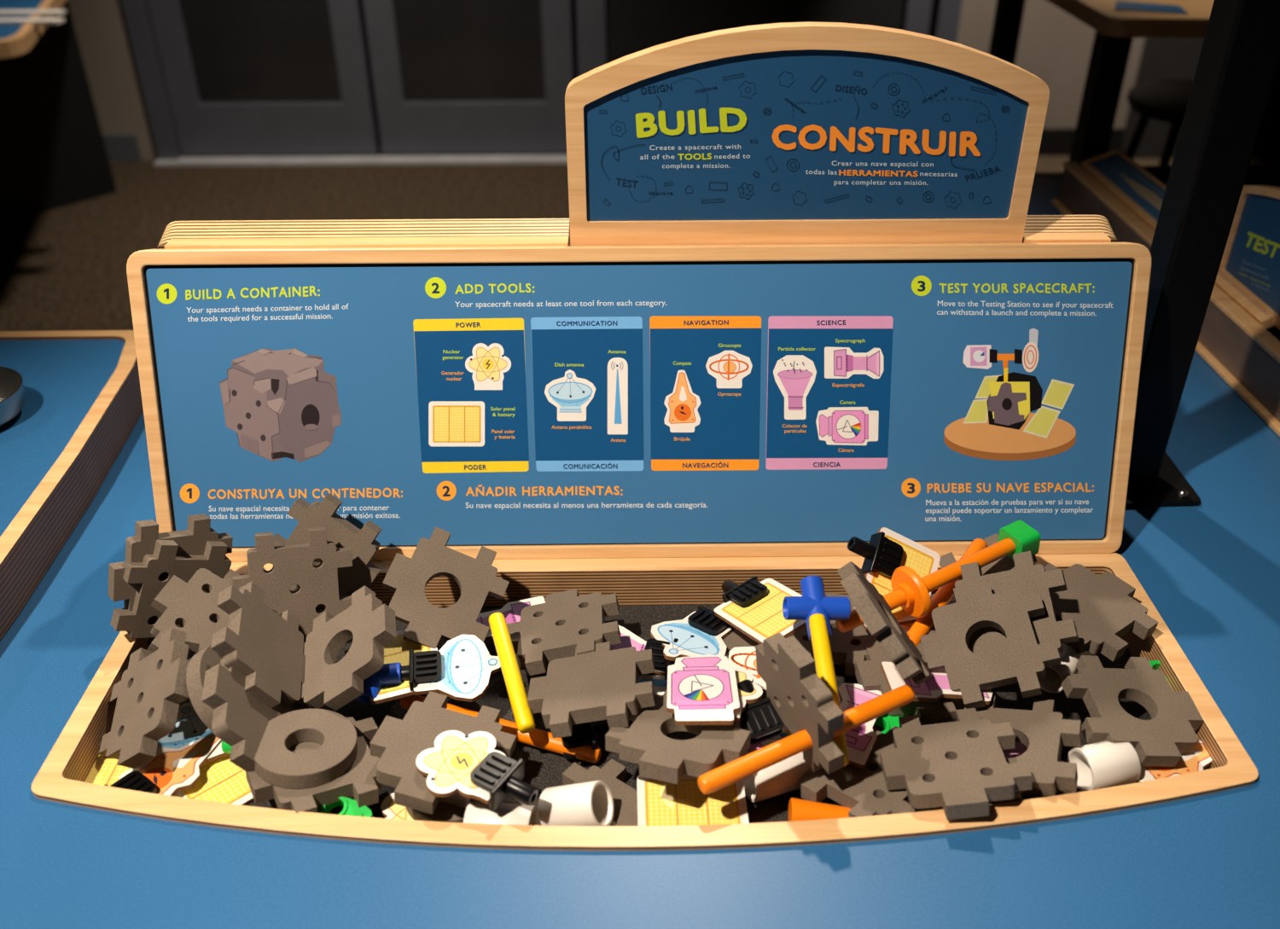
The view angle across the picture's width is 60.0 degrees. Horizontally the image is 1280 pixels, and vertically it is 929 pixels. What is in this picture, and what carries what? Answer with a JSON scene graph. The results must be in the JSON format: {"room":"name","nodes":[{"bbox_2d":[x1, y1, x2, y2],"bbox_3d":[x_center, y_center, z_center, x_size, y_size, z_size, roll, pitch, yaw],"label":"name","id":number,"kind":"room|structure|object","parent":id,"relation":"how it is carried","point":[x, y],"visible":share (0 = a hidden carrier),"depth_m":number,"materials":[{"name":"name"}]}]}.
{"room":"museum","nodes":[
{"label":"museum","id":0,"kind":"room"},
{"bbox_2d":[67,0,1145,160],"bbox_3d":[-0.041,-2.383,3.521,9.000,2.800,0.120,0,32,0],"label":"wall","id":1,"kind":"structure","parent":0,"point":[1055,46],"depth_m":4.02,"materials":[{"name":"paint"}]},
{"bbox_2d":[102,133,142,162],"bbox_3d":[-2.195,-1.187,4.166,0.620,0.100,0.016,0,32,0],"label":"baseboard","id":2,"kind":"structure","parent":1,"relation":"attached to","point":[120,148],"depth_m":4.16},
{"bbox_2d":[147,0,378,156],"bbox_3d":[-1.369,-2.150,3.615,0.737,2.288,0.044,0,32,0],"label":"door","id":3,"kind":"structure","parent":1,"relation":"in","point":[244,78],"depth_m":4.06,"materials":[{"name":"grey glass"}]},
{"bbox_2d":[362,0,573,155],"bbox_3d":[-0.614,-2.156,3.621,0.734,2.288,0.044,0,32,0],"label":"door","id":4,"kind":"structure","parent":1,"relation":"in","point":[450,77],"depth_m":4.07,"materials":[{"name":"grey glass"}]},
{"bbox_2d":[120,0,962,159],"bbox_3d":[-0.341,-2.197,3.611,2.954,2.390,0.140,0,32,0],"label":"door frame","id":5,"kind":"structure","parent":1,"relation":"attached to","point":[136,13],"depth_m":3.98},
{"bbox_2d":[576,0,936,75],"bbox_3d":[0.413,-2.165,3.630,1.282,2.288,0.044,0,32,0],"label":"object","id":6,"kind":"structure","parent":1,"relation":"in","point":[608,31],"depth_m":3.98,"materials":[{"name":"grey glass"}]},
{"bbox_2d":[0,60,1279,331],"bbox_3d":[-0.003,0.396,1.834,9.000,0.100,9.400,0,32,0],"label":"floor","id":7,"kind":"structure","parent":0,"point":[62,269],"depth_m":3.75,"materials":[{"name":"brown carpet"}]},
{"bbox_2d":[0,0,117,223],"bbox_3d":[-2.416,-1.033,3.353,1.825,0.710,1.349,0,32,0],"label":"display table","id":8,"kind":"object","parent":7,"relation":"on","point":[54,155],"depth_m":3.62,"materials":[{"name":"brown wood"}]},
{"bbox_2d":[153,154,567,166],"bbox_3d":[-0.337,-1.151,4.182,2.954,0.012,0.070,0,32,0],"label":"threshold","id":9,"kind":"object","parent":7,"relation":"on","point":[427,160],"visible":0.64,"depth_m":4.16,"materials":[{"name":"metal"}]},
{"bbox_2d":[0,172,1279,928],"bbox_3d":[0.004,0.391,1.074,3.024,0.682,2.144,0,32,0],"label":"table","id":10,"kind":"object","parent":7,"relation":"on","point":[1210,570],"visible":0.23,"depth_m":0.68,"materials":[{"name":"blue laminate"}]},
{"bbox_2d":[0,330,143,640],"bbox_3d":[-1.040,0.215,0.674,1.110,0.050,1.255,0,32,0],"label":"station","id":11,"kind":"object","parent":10,"relation":"on","point":[83,404],"visible":0.84,"depth_m":1.02,"materials":[{"name":"brown wood"}]},
{"bbox_2d":[0,366,25,429],"bbox_3d":[-0.627,-0.055,1.032,0.104,0.030,0.104,0,32,0],"label":"steel bowl","id":12,"kind":"object","parent":11,"relation":"on","point":[12,393],"visible":1,"depth_m":1.04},
{"bbox_2d":[126,215,1151,562],"bbox_3d":[0.001,-0.079,0.948,0.800,0.254,0.207,0,32,0],"label":"panel","id":13,"kind":"object","parent":10,"relation":"on","point":[514,390],"visible":0.97,"depth_m":0.89,"materials":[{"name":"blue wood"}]},
{"bbox_2d":[564,21,1049,245],"bbox_3d":[0.124,-0.238,0.848,0.358,0.187,0.016,0,32,0],"label":"header sign","id":14,"kind":"object","parent":13,"relation":"attached to","point":[810,132],"visible":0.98,"depth_m":0.84,"materials":[{"name":"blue wood"}]},
{"bbox_2d":[31,552,1258,851],"bbox_3d":[0.004,0.172,0.813,0.802,0.040,0.294,0,32,0],"label":"bin","id":15,"kind":"object","parent":10,"relation":"on","point":[649,592],"visible":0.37,"depth_m":0.76,"materials":[{"name":"brown wood"}]},
{"bbox_2d":[84,754,145,786],"bbox_3d":[-0.354,0.214,0.768,0.074,0.004,0.059,0,32,0],"label":"card","id":16,"kind":"object","parent":15,"relation":"in","point":[105,770],"visible":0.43,"depth_m":0.77,"materials":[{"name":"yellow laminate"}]},
{"bbox_2d":[98,628,189,768],"bbox_3d":[-0.342,0.165,0.773,0.074,0.076,0.095,-3,32,-5],"label":"foam square","id":17,"kind":"object","parent":16,"relation":"on","point":[148,697],"visible":1,"depth_m":0.76,"materials":[{"name":"plastic"}]},
{"bbox_2d":[110,540,231,646],"bbox_3d":[-0.357,0.099,0.851,0.096,0.097,0.016,-26,41,-35],"label":"foam square","id":18,"kind":"object","parent":15,"relation":"in","point":[165,559],"visible":0.59,"depth_m":0.83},
{"bbox_2d":[108,513,232,619],"bbox_3d":[-0.358,0.082,0.852,0.096,0.097,0.021,-25,40,-33],"label":"foam square","id":19,"kind":"object","parent":18,"relation":"on","point":[192,541],"visible":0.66,"depth_m":0.83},
{"bbox_2d":[156,703,230,763],"bbox_3d":[-0.319,0.192,0.795,0.064,0.004,0.064,-17,36,-25],"label":"card","id":20,"kind":"object","parent":15,"relation":"in","point":[189,728],"visible":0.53,"depth_m":0.79,"materials":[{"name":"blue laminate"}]},
{"bbox_2d":[118,733,221,796],"bbox_3d":[-0.321,0.209,0.764,0.046,0.004,0.078,22,39,31],"label":"card","id":21,"kind":"object","parent":20,"relation":"on","point":[171,770],"visible":0.71,"depth_m":0.76,"materials":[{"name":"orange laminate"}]},
{"bbox_2d":[104,770,157,793],"bbox_3d":[-0.345,0.226,0.737,0.034,0.017,0.041,22,38,31],"label":"clip","id":22,"kind":"object","parent":21,"relation":"attached to","point":[136,781],"visible":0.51,"depth_m":0.74,"materials":[{"name":"black plastic"}]},
{"bbox_2d":[147,568,239,658],"bbox_3d":[-0.317,0.117,0.823,0.074,0.064,0.088,8,33,13],"label":"foam square","id":23,"kind":"object","parent":15,"relation":"on","point":[182,603],"visible":0.44,"depth_m":0.81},
{"bbox_2d":[186,645,223,731],"bbox_3d":[-0.285,0.158,0.770,0.044,0.065,0.068,-3,32,-5],"label":"disc","id":24,"kind":"object","parent":15,"relation":"in","point":[207,658],"visible":0.38,"depth_m":0.74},
{"bbox_2d":[174,754,254,805],"bbox_3d":[-0.294,0.215,0.773,0.061,0.004,0.076,-27,41,-35],"label":"card","id":25,"kind":"object","parent":15,"relation":"on","point":[221,781],"visible":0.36,"depth_m":0.76,"materials":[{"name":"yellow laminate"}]},
{"bbox_2d":[221,741,231,753],"bbox_3d":[-0.280,0.196,0.777,0.023,0.012,0.012,0,32,0],"label":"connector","id":26,"kind":"object","parent":25,"relation":"on","point":[226,748],"visible":0.24,"depth_m":0.77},
{"bbox_2d":[210,581,305,708],"bbox_3d":[-0.268,0.131,0.792,0.054,0.087,0.093,-6,33,-9],"label":"foam square","id":27,"kind":"object","parent":15,"relation":"in","point":[265,646],"visible":1,"depth_m":0.78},
{"bbox_2d":[293,585,395,710],"bbox_3d":[-0.216,0.136,0.809,0.079,0.065,0.092,-6,33,-10],"label":"foam square","id":28,"kind":"object","parent":27,"relation":"on","point":[371,625],"visible":0.99,"depth_m":0.80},
{"bbox_2d":[232,527,352,643],"bbox_3d":[-0.267,0.094,0.859,0.093,0.090,0.045,-12,34,-18],"label":"foam square","id":29,"kind":"object","parent":15,"relation":"in","point":[318,584],"visible":0.75,"depth_m":0.86,"materials":[{"name":"plastic"}]},
{"bbox_2d":[245,716,381,813],"bbox_3d":[-0.217,0.203,0.750,0.091,0.026,0.091,-17,36,-25],"label":"foam square","id":30,"kind":"object","parent":15,"relation":"in","point":[359,782],"visible":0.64,"depth_m":0.73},
{"bbox_2d":[254,709,357,789],"bbox_3d":[-0.226,0.190,0.747,0.068,0.021,0.069,10,34,15],"label":"ring","id":31,"kind":"object","parent":30,"relation":"on","point":[278,766],"visible":1,"depth_m":0.74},
{"bbox_2d":[201,658,302,772],"bbox_3d":[-0.263,0.171,0.760,0.053,0.085,0.091,-6,33,-9],"label":"foam square","id":32,"kind":"object","parent":31,"relation":"on","point":[240,719],"visible":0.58,"depth_m":0.73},
{"bbox_2d":[273,493,382,597],"bbox_3d":[-0.256,0.069,0.897,0.095,0.092,0.038,2,32,4],"label":"foam square","id":33,"kind":"object","parent":15,"relation":"in","point":[363,544],"visible":0.48,"depth_m":0.89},
{"bbox_2d":[317,797,373,817],"bbox_3d":[-0.193,0.230,0.725,0.036,0.017,0.024,12,34,19],"label":"connector","id":34,"kind":"object","parent":15,"relation":"in","point":[351,807],"visible":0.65,"depth_m":0.72,"materials":[{"name":"plastic"}]},
{"bbox_2d":[381,793,413,820],"bbox_3d":[-0.147,0.234,0.736,0.057,0.004,0.058,12,34,18],"label":"card","id":35,"kind":"object","parent":15,"relation":"in","point":[390,810],"visible":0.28,"depth_m":0.74,"materials":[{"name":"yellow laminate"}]},
{"bbox_2d":[406,800,466,823],"bbox_3d":[-0.125,0.216,0.747,0.068,0.012,0.068,0,32,0],"label":"disc","id":36,"kind":"object","parent":35,"relation":"on","point":[444,811],"visible":0.11,"depth_m":0.72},
{"bbox_2d":[369,691,516,814],"bbox_3d":[-0.133,0.192,0.739,0.089,0.022,0.088,7,33,12],"label":"foam square","id":37,"kind":"object","parent":36,"relation":"on","point":[398,743],"visible":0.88,"depth_m":0.74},
{"bbox_2d":[415,730,517,804],"bbox_3d":[-0.112,0.194,0.715,0.060,0.007,0.059,17,36,25],"label":"card","id":38,"kind":"object","parent":37,"relation":"on","point":[448,766],"visible":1,"depth_m":0.71,"materials":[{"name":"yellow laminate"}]},
{"bbox_2d":[470,751,538,810],"bbox_3d":[-0.085,0.202,0.703,0.042,0.019,0.034,17,36,25],"label":"clip","id":39,"kind":"object","parent":38,"relation":"on","point":[497,774],"visible":1,"depth_m":0.70,"materials":[{"name":"black plastic"}]},
{"bbox_2d":[382,526,509,649],"bbox_3d":[-0.151,0.097,0.857,0.093,0.070,0.081,5,33,8],"label":"foam square","id":40,"kind":"object","parent":15,"relation":"on","point":[476,578],"visible":0.92,"depth_m":0.85,"materials":[{"name":"plastic"}]},
{"bbox_2d":[463,800,536,825],"bbox_3d":[-0.090,0.233,0.713,0.042,0.030,0.030,4,32,7],"label":"pipe","id":41,"kind":"object","parent":15,"relation":"in","point":[476,811],"visible":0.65,"depth_m":0.70,"materials":[{"name":"plastic"}]},
{"bbox_2d":[400,694,601,763],"bbox_3d":[-0.102,0.189,0.799,0.156,0.018,0.012,10,34,16],"label":"tube","id":42,"kind":"object","parent":15,"relation":"in","point":[538,738],"visible":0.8,"depth_m":0.79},
{"bbox_2d":[368,628,437,703],"bbox_3d":[-0.177,0.147,0.825,0.056,0.004,0.070,-11,34,-17],"label":"card","id":43,"kind":"object","parent":42,"relation":"on","point":[398,650],"visible":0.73,"depth_m":0.83,"materials":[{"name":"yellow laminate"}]},
{"bbox_2d":[400,649,442,697],"bbox_3d":[-0.165,0.152,0.809,0.041,0.019,0.034,-5,33,-8],"label":"clip","id":44,"kind":"object","parent":43,"relation":"on","point":[424,666],"visible":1,"depth_m":0.80,"materials":[{"name":"black plastic"}]},
{"bbox_2d":[355,662,401,704],"bbox_3d":[-0.188,0.159,0.804,0.031,0.023,0.031,0,32,0],"label":"connector","id":45,"kind":"object","parent":44,"relation":"attached to","point":[389,674],"visible":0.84,"depth_m":0.80,"materials":[{"name":"blue plastic"}]},
{"bbox_2d":[413,634,500,702],"bbox_3d":[-0.135,0.148,0.817,0.067,0.008,0.062,5,33,8],"label":"card","id":46,"kind":"object","parent":44,"relation":"attached to","point":[468,666],"visible":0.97,"depth_m":0.81,"materials":[{"name":"white laminate"}]},
{"bbox_2d":[527,641,655,738],"bbox_3d":[-0.034,0.156,0.781,0.089,0.033,0.090,0,32,0],"label":"foam square","id":47,"kind":"object","parent":42,"relation":"on","point":[602,683],"visible":1,"depth_m":0.77,"materials":[{"name":"plastic"}]},
{"bbox_2d":[476,596,545,641],"bbox_3d":[-0.109,0.126,0.882,0.074,0.009,0.040,-9,33,-14],"label":"card","id":48,"kind":"object","parent":15,"relation":"in","point":[511,611],"visible":0.35,"depth_m":0.89,"materials":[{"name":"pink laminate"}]},
{"bbox_2d":[506,588,621,675],"bbox_3d":[-0.060,0.126,0.853,0.089,0.033,0.090,-2,32,-2],"label":"foam square","id":49,"kind":"object","parent":48,"relation":"on","point":[552,630],"visible":0.98,"depth_m":0.84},
{"bbox_2d":[488,612,535,733],"bbox_3d":[-0.093,0.148,0.797,0.012,0.035,0.098,-10,34,-15],"label":"tube","id":50,"kind":"object","parent":15,"relation":"in","point":[510,670],"visible":1,"depth_m":0.79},
{"bbox_2d":[531,758,637,826],"bbox_3d":[-0.026,0.236,0.731,0.088,0.012,0.088,22,39,31],"label":"foam square","id":51,"kind":"object","parent":15,"relation":"in","point":[625,798],"visible":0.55,"depth_m":0.75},
{"bbox_2d":[538,780,613,826],"bbox_3d":[-0.042,0.223,0.720,0.048,0.044,0.030,8,33,12],"label":"pipe","id":52,"kind":"object","parent":51,"relation":"on","point":[591,803],"visible":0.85,"depth_m":0.71,"materials":[{"name":"plastic"}]},
{"bbox_2d":[560,721,609,760],"bbox_3d":[-0.036,0.191,0.790,0.041,0.017,0.034,-9,33,-14],"label":"clip","id":53,"kind":"object","parent":15,"relation":"in","point":[585,734],"visible":0.57,"depth_m":0.78,"materials":[{"name":"black plastic"}]},
{"bbox_2d":[638,674,667,697],"bbox_3d":[0.002,0.163,0.826,0.096,0.004,0.025,3,32,5],"label":"card","id":54,"kind":"object","parent":15,"relation":"in","point":[660,684],"visible":0.02,"depth_m":0.82,"materials":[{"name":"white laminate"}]},
{"bbox_2d":[605,622,664,675],"bbox_3d":[-0.011,0.143,0.843,0.080,0.009,0.054,7,33,11],"label":"card","id":55,"kind":"object","parent":54,"relation":"on","point":[629,639],"visible":0.23,"depth_m":0.85,"materials":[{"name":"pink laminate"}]},
{"bbox_2d":[644,638,678,680],"bbox_3d":[0.023,0.148,0.836,0.042,0.020,0.035,7,33,11],"label":"clip","id":56,"kind":"object","parent":55,"relation":"attached to","point":[660,663],"visible":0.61,"depth_m":0.83,"materials":[{"name":"black plastic"}]},
{"bbox_2d":[605,689,750,785],"bbox_3d":[0.028,0.182,0.743,0.090,0.033,0.089,11,34,18],"label":"foam square","id":57,"kind":"object","parent":15,"relation":"on","point":[659,757],"visible":0.83,"depth_m":0.72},
{"bbox_2d":[666,654,739,725],"bbox_3d":[0.043,0.154,0.766,0.049,0.016,0.078,1,32,2],"label":"card","id":58,"kind":"object","parent":57,"relation":"on","point":[702,689],"visible":1,"depth_m":0.76,"materials":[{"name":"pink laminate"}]},
{"bbox_2d":[650,611,731,661],"bbox_3d":[0.043,0.134,0.849,0.066,0.012,0.061,-19,37,-28],"label":"card","id":59,"kind":"object","parent":15,"relation":"in","point":[692,641],"visible":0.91,"depth_m":0.84,"materials":[{"name":"white laminate"}]},
{"bbox_2d":[687,605,733,634],"bbox_3d":[0.058,0.123,0.870,0.034,0.020,0.043,23,39,32],"label":"clip","id":60,"kind":"object","parent":59,"relation":"attached to","point":[705,619],"visible":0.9,"depth_m":0.86,"materials":[{"name":"black plastic"}]},
{"bbox_2d":[713,578,806,644],"bbox_3d":[0.098,0.112,0.846,0.057,0.026,0.072,-18,37,-26],"label":"card","id":61,"kind":"object","parent":60,"relation":"on","point":[763,619],"visible":0.65,"depth_m":0.84,"materials":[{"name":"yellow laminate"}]},
{"bbox_2d":[721,576,767,606],"bbox_3d":[0.081,0.101,0.874,0.035,0.024,0.043,-20,37,-28],"label":"clip","id":62,"kind":"object","parent":61,"relation":"attached to","point":[744,594],"visible":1,"depth_m":0.86,"materials":[{"name":"black plastic"}]},
{"bbox_2d":[636,774,748,826],"bbox_3d":[0.034,0.227,0.730,0.072,0.004,0.058,-1,32,-1],"label":"card","id":63,"kind":"object","parent":15,"relation":"on","point":[660,803],"visible":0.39,"depth_m":0.73,"materials":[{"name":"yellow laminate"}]},
{"bbox_2d":[722,628,787,700],"bbox_3d":[0.101,0.147,0.853,0.089,0.021,0.089,10,34,16],"label":"foam square","id":64,"kind":"object","parent":15,"relation":"in","point":[736,638],"visible":0.06,"depth_m":0.85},
{"bbox_2d":[726,645,766,693],"bbox_3d":[0.091,0.152,0.829,0.058,0.004,0.047,9,33,14],"label":"card","id":65,"kind":"object","parent":64,"relation":"on","point":[739,657],"visible":0.24,"depth_m":0.83,"materials":[{"name":"white laminate"}]},
{"bbox_2d":[788,593,870,675],"bbox_3d":[0.151,0.131,0.865,0.089,0.023,0.089,8,33,13],"label":"foam square","id":66,"kind":"object","parent":64,"relation":"on","point":[847,648],"visible":0.33,"depth_m":0.84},
{"bbox_2d":[853,593,956,630],"bbox_3d":[0.215,0.113,0.864,0.096,0.004,0.025,-7,33,-11],"label":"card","id":67,"kind":"object","parent":66,"relation":"on","point":[909,619],"visible":0.21,"depth_m":0.85,"materials":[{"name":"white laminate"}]},
{"bbox_2d":[835,519,1040,632],"bbox_3d":[0.226,0.085,0.843,0.184,0.034,0.025,-16,36,-24],"label":"rod","id":68,"kind":"object","parent":66,"relation":"on","point":[895,599],"depth_m":0.85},
{"bbox_2d":[891,565,930,617],"bbox_3d":[0.202,0.097,0.834,0.014,0.041,0.041,-16,36,-24],"label":"flange","id":69,"kind":"object","parent":68,"relation":"attached to","point":[918,605],"visible":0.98,"depth_m":0.82,"materials":[{"name":"orange plastic"}]},
{"bbox_2d":[745,729,791,755],"bbox_3d":[0.092,0.188,0.776,0.078,0.004,0.048,-2,32,-3],"label":"card","id":70,"kind":"object","parent":15,"relation":"in","point":[783,735],"visible":0.12,"depth_m":0.77,"materials":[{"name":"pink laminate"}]},
{"bbox_2d":[736,679,784,744],"bbox_3d":[0.080,0.171,0.768,0.034,0.029,0.044,-6,33,-8],"label":"clip","id":71,"kind":"object","parent":70,"relation":"on","point":[760,718],"visible":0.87,"depth_m":0.76,"materials":[{"name":"black plastic"}]},
{"bbox_2d":[733,668,762,721],"bbox_3d":[0.057,0.158,0.773,0.057,0.013,0.058,8,33,13],"label":"card","id":72,"kind":"object","parent":71,"relation":"attached to","point":[741,674],"visible":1,"depth_m":0.77,"materials":[{"name":"white laminate"}]},
{"bbox_2d":[743,751,809,802],"bbox_3d":[0.091,0.210,0.756,0.040,0.030,0.030,-12,34,-17],"label":"pipe","id":73,"kind":"object","parent":15,"relation":"in","point":[787,776],"visible":0.55,"depth_m":0.74,"materials":[{"name":"plastic"}]},
{"bbox_2d":[698,685,915,794],"bbox_3d":[0.111,0.178,0.723,0.164,0.022,0.012,-15,35,-22],"label":"rod","id":74,"kind":"object","parent":15,"relation":"in","point":[712,781],"visible":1,"depth_m":0.71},
{"bbox_2d":[755,633,843,774],"bbox_3d":[0.104,0.154,0.729,0.023,0.090,0.089,-14,35,-21],"label":"foam square","id":75,"kind":"object","parent":74,"relation":"attached to","point":[801,700],"visible":0.99,"depth_m":0.71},
{"bbox_2d":[788,797,851,821],"bbox_3d":[0.118,0.230,0.727,0.041,0.022,0.022,1,32,2],"label":"cone","id":76,"kind":"object","parent":15,"relation":"in","point":[799,810],"visible":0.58,"depth_m":0.72,"materials":[{"name":"plastic"}]},
{"bbox_2d":[800,726,918,817],"bbox_3d":[0.157,0.208,0.748,0.089,0.025,0.089,-27,41,-36],"label":"foam square","id":77,"kind":"object","parent":15,"relation":"in","point":[864,791],"visible":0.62,"depth_m":0.73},
{"bbox_2d":[808,613,849,766],"bbox_3d":[0.128,0.152,0.756,0.012,0.051,0.104,-2,32,-3],"label":"tube","id":78,"kind":"object","parent":77,"relation":"on","point":[817,624],"visible":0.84,"depth_m":0.76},
{"bbox_2d":[782,576,850,641],"bbox_3d":[0.127,0.104,0.798,0.042,0.033,0.044,26,41,35],"label":"connector","id":79,"kind":"object","parent":78,"relation":"attached to","point":[813,600],"visible":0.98,"depth_m":0.79,"materials":[{"name":"blue plastic"}]},
{"bbox_2d":[837,683,881,768],"bbox_3d":[0.149,0.180,0.776,0.040,0.004,0.074,15,35,22],"label":"card","id":80,"kind":"object","parent":77,"relation":"on","point":[861,740],"visible":0.42,"depth_m":0.77,"materials":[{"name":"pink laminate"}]},
{"bbox_2d":[879,708,1032,820],"bbox_3d":[0.204,0.194,0.725,0.089,0.031,0.090,1,32,1],"label":"foam square","id":81,"kind":"object","parent":77,"relation":"on","point":[960,767],"visible":1,"depth_m":0.72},
{"bbox_2d":[874,713,909,733],"bbox_3d":[0.176,0.188,0.789,0.036,0.016,0.024,0,32,0],"label":"connector","id":82,"kind":"object","parent":15,"relation":"in","point":[887,722],"visible":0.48,"depth_m":0.79,"materials":[{"name":"plastic"}]},
{"bbox_2d":[855,625,965,725],"bbox_3d":[0.205,0.154,0.815,0.088,0.012,0.088,-4,33,-4],"label":"foam square","id":83,"kind":"object","parent":15,"relation":"in","point":[869,674],"visible":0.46,"depth_m":0.80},
{"bbox_2d":[880,662,992,704],"bbox_3d":[0.212,0.155,0.789,0.074,0.014,0.040,-1,32,-1],"label":"card","id":84,"kind":"object","parent":83,"relation":"on","point":[937,687],"visible":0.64,"depth_m":0.78,"materials":[{"name":"white laminate"}]},
{"bbox_2d":[837,561,932,685],"bbox_3d":[0.169,0.111,0.759,0.065,0.084,0.098,-4,32,-6],"label":"foam square","id":85,"kind":"object","parent":84,"relation":"on","point":[872,608],"visible":1,"depth_m":0.73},
{"bbox_2d":[919,580,1061,709],"bbox_3d":[0.248,0.127,0.792,0.086,0.061,0.092,-2,32,-3],"label":"foam square","id":86,"kind":"object","parent":84,"relation":"on","point":[1022,660],"visible":0.98,"depth_m":0.79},
{"bbox_2d":[954,551,1079,657],"bbox_3d":[0.271,0.110,0.814,0.093,0.068,0.081,7,33,10],"label":"foam square","id":87,"kind":"object","parent":86,"relation":"on","point":[1030,578],"visible":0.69,"depth_m":0.81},
{"bbox_2d":[906,538,987,645],"bbox_3d":[0.231,0.108,0.860,0.012,0.044,0.147,23,39,32],"label":"tube","id":88,"kind":"object","parent":83,"relation":"on","point":[945,594],"visible":0.42,"depth_m":0.85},
{"bbox_2d":[864,527,940,634],"bbox_3d":[0.201,0.091,0.861,0.048,0.068,0.076,13,35,20],"label":"card","id":89,"kind":"object","parent":88,"relation":"on","point":[923,561],"visible":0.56,"depth_m":0.87,"materials":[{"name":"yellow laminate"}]},
{"bbox_2d":[847,531,903,577],"bbox_3d":[0.184,0.072,0.858,0.041,0.036,0.034,-17,36,-25],"label":"clip","id":90,"kind":"object","parent":89,"relation":"on","point":[883,555],"visible":1,"depth_m":0.85,"materials":[{"name":"black plastic"}]},
{"bbox_2d":[939,533,1036,575],"bbox_3d":[0.277,0.100,0.881,0.084,0.059,0.092,-6,33,-9],"label":"foam square","id":91,"kind":"object","parent":15,"relation":"in","point":[1006,563],"visible":0.12,"depth_m":0.89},
{"bbox_2d":[964,696,1082,804],"bbox_3d":[0.248,0.192,0.749,0.089,0.036,0.090,12,34,19],"label":"foam square","id":92,"kind":"object","parent":15,"relation":"in","point":[1043,730],"visible":0.56,"depth_m":0.74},
{"bbox_2d":[1001,741,1075,794],"bbox_3d":[0.265,0.207,0.775,0.080,0.004,0.054,19,37,27],"label":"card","id":93,"kind":"object","parent":15,"relation":"in","point":[1020,749],"visible":0.02,"depth_m":0.78,"materials":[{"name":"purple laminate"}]},
{"bbox_2d":[1037,644,1091,693],"bbox_3d":[0.311,0.146,0.816,0.023,0.027,0.054,25,40,34],"label":"pipe","id":94,"kind":"object","parent":15,"relation":"in","point":[1055,676],"visible":0.6,"depth_m":0.81,"materials":[{"name":"plastic"}]},
{"bbox_2d":[1043,563,1158,662],"bbox_3d":[0.341,0.109,0.848,0.088,0.020,0.089,-22,38,-30],"label":"foam square","id":95,"kind":"object","parent":15,"relation":"in","point":[1102,608],"visible":0.68,"depth_m":0.84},
{"bbox_2d":[1067,740,1140,791],"bbox_3d":[0.311,0.202,0.746,0.035,0.030,0.030,-8,33,-12],"label":"pipe","id":96,"kind":"object","parent":15,"relation":"in","point":[1102,765],"visible":0.89,"depth_m":0.73,"materials":[{"name":"plastic"}]},
{"bbox_2d":[1148,660,1167,680],"bbox_3d":[0.387,0.163,0.824,0.022,0.019,0.037,0,32,0],"label":"connector","id":97,"kind":"object","parent":15,"relation":"in","point":[1155,665],"visible":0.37,"depth_m":0.83,"materials":[{"name":"plastic"}]},
{"bbox_2d":[1135,740,1212,783],"bbox_3d":[0.367,0.201,0.760,0.078,0.004,0.046,-7,33,-11],"label":"card","id":98,"kind":"object","parent":15,"relation":"in","point":[1198,759],"visible":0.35,"depth_m":0.75,"materials":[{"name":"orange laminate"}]},
{"bbox_2d":[1060,655,1204,766],"bbox_3d":[0.345,0.170,0.773,0.087,0.027,0.087,-2,32,-4],"label":"foam square","id":99,"kind":"object","parent":98,"relation":"on","point":[1160,741],"visible":1,"depth_m":0.77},
{"bbox_2d":[1051,148,1279,436],"bbox_3d":[0.892,-0.170,1.135,0.528,0.197,1.170,0,32,0],"label":"station","id":100,"kind":"object","parent":10,"relation":"on","point":[1239,338],"visible":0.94,"depth_m":1.22,"materials":[{"name":"brown wood"}]},
{"bbox_2d":[1090,153,1264,313],"bbox_3d":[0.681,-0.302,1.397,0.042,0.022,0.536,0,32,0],"label":"picture","id":101,"kind":"object","parent":100,"relation":"on","point":[1137,189],"depth_m":1.47},
{"bbox_2d":[1125,0,1279,508],"bbox_3d":[0.452,-0.875,0.473,0.100,2.100,0.100,0,32,0],"label":"support post","id":102,"kind":"object","parent":10,"relation":"on","point":[1239,59],"visible":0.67,"depth_m":0.88,"materials":[{"name":"black metal"}]},
{"bbox_2d":[988,0,1214,165],"bbox_3d":[1.737,-0.581,2.433,1.893,0.902,0.885,0,32,0],"label":"table","id":103,"kind":"object","parent":7,"relation":"on","point":[1115,23],"visible":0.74,"depth_m":2.01,"materials":[{"name":"brown wood"}]},
{"bbox_2d":[1125,79,1274,165],"bbox_3d":[1.331,-0.624,2.790,0.320,0.602,0.320,0,32,0],"label":"bar stool","id":104,"kind":"object","parent":7,"relation":"on","point":[1165,101],"visible":0.34,"depth_m":2.61,"materials":[{"name":"black plastic"}]},
{"bbox_2d":[1120,37,1279,158],"bbox_3d":[3.140,-2.363,3.472,2.640,2.800,0.050,0,32,0],"label":"wall","id":105,"kind":"structure","parent":0,"point":[1161,58],"depth_m":4.05,"materials":[{"name":"grey paint"}]},
{"bbox_2d":[1038,128,1124,156],"bbox_3d":[2.801,-1.231,4.210,3.324,0.100,0.012,0,32,0],"label":"baseboard","id":106,"kind":"structure","parent":105,"relation":"attached to","point":[1054,142],"depth_m":4.19,"materials":[{"name":"black rubber"}]},
{"label":"outside","id":107,"kind":"structure","parent":0,"visible":0},
{"bbox_2d":[360,0,578,144],"bbox_3d":[-0.051,-2.845,4.253,9.000,3.000,1.650,0,32,0],"label":"door frame","id":108,"kind":"structure","parent":107,"point":[573,2],"depth_m":5.50,"materials":[{"name":"paint"}]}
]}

